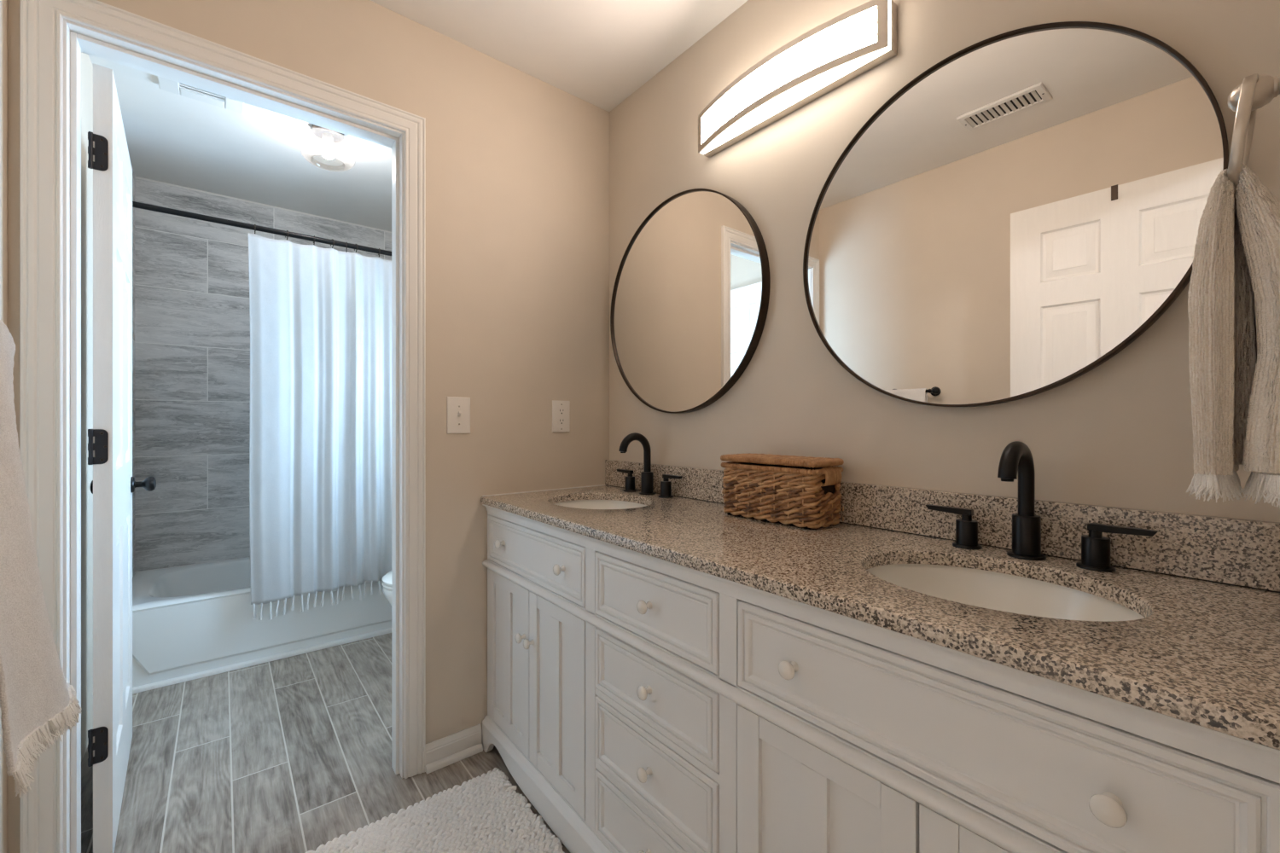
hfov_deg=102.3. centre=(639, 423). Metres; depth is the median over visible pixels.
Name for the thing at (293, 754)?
floor
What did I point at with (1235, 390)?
hand towel
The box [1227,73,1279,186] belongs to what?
towel ring
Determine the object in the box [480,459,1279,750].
countertop
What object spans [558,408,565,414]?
receptacle
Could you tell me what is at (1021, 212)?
mirror
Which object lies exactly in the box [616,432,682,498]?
faucet
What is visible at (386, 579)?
toilet
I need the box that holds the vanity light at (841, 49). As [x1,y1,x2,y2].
[698,0,896,157]
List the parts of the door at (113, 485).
knob, knob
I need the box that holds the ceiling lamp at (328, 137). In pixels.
[298,123,355,169]
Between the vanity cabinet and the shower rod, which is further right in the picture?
the vanity cabinet
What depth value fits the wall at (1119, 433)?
1.27 m
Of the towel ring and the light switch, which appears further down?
the light switch
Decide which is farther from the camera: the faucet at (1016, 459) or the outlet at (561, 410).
the outlet at (561, 410)
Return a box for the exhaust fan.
[157,75,244,113]
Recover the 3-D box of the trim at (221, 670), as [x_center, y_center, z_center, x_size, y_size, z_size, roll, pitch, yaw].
[-1.590,1.126,2.614,1.531,0.018,0.024,0,0,-39]
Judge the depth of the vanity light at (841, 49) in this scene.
1.35 m
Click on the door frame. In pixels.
(54, 34)
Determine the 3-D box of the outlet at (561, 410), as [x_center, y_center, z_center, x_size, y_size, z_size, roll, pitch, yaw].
[-0.307,-0.028,2.008,0.077,0.123,0.008,0,0,-39]
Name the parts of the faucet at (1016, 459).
lever, handle, spout, handle, lever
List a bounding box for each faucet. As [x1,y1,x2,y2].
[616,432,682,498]
[925,441,1158,572]
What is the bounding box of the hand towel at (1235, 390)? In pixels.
[1186,162,1279,508]
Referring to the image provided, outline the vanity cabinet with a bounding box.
[481,504,1279,852]
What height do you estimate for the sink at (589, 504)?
0.139 m
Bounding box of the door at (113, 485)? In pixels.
[87,63,156,852]
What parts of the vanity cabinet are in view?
knob, cabinet door, knob, knob, drawer, cabinet door, knob, drawer, knob, knob, knob, knob, drawer, drawer, drawer, bead molding, knob, cabinet door, cabinet door, drawer, knob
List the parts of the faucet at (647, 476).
lever, handle, spout, handle, lever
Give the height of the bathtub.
0.352 m
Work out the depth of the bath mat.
1.42 m
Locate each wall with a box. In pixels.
[7,0,609,852]
[135,178,391,572]
[609,0,1279,522]
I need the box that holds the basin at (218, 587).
[132,557,250,613]
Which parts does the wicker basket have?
lid, handle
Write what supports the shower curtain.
hanging from the shower rod
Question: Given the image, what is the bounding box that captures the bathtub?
[132,557,391,687]
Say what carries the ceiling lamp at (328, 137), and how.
attached to the ceiling
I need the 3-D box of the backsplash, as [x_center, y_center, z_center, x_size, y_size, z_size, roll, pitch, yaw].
[0.429,0.203,1.452,0.020,0.102,1.796,0,0,-39]
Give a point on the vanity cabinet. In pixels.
(639, 702)
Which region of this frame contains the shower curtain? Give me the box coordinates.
[247,232,391,620]
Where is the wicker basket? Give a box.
[720,453,843,529]
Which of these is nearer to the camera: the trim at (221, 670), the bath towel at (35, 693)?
the bath towel at (35, 693)
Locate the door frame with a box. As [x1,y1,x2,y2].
[19,0,425,852]
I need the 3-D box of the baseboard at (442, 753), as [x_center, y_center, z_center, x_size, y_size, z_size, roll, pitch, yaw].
[-0.625,1.094,1.738,0.188,0.084,0.026,0,0,-39]
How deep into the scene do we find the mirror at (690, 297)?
1.75 m
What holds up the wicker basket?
on the countertop
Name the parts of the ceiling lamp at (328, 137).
bulb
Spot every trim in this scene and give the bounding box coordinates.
[132,628,391,694]
[135,176,391,232]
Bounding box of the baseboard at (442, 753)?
[425,723,482,774]
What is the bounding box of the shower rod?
[132,201,391,255]
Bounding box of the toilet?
[381,571,391,606]
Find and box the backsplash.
[605,459,1279,592]
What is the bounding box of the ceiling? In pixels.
[88,0,748,232]
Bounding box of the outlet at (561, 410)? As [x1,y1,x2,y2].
[552,400,570,432]
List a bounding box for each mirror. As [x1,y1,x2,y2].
[610,188,770,413]
[802,21,1229,407]
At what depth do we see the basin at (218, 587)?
2.61 m
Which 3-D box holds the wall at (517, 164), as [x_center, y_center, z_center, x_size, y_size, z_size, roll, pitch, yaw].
[-0.798,-0.084,1.692,1.625,2.440,0.120,0,0,-39]
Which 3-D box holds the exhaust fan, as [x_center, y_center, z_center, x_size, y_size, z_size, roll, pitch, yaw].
[-1.666,-1.293,1.961,0.255,0.022,0.250,0,0,-39]
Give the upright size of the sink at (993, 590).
0.139 m
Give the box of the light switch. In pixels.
[446,396,470,433]
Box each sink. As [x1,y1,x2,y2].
[554,500,646,509]
[866,564,1144,622]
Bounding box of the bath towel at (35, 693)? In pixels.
[0,319,81,797]
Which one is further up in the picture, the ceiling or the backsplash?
the ceiling
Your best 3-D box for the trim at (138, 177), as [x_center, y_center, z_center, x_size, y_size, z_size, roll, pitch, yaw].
[-2.064,-1.299,3.199,1.532,0.008,0.004,0,0,-39]
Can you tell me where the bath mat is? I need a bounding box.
[305,768,564,852]
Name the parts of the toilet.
seat, lid, bowl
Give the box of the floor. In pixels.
[81,633,570,852]
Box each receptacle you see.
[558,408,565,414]
[558,418,565,424]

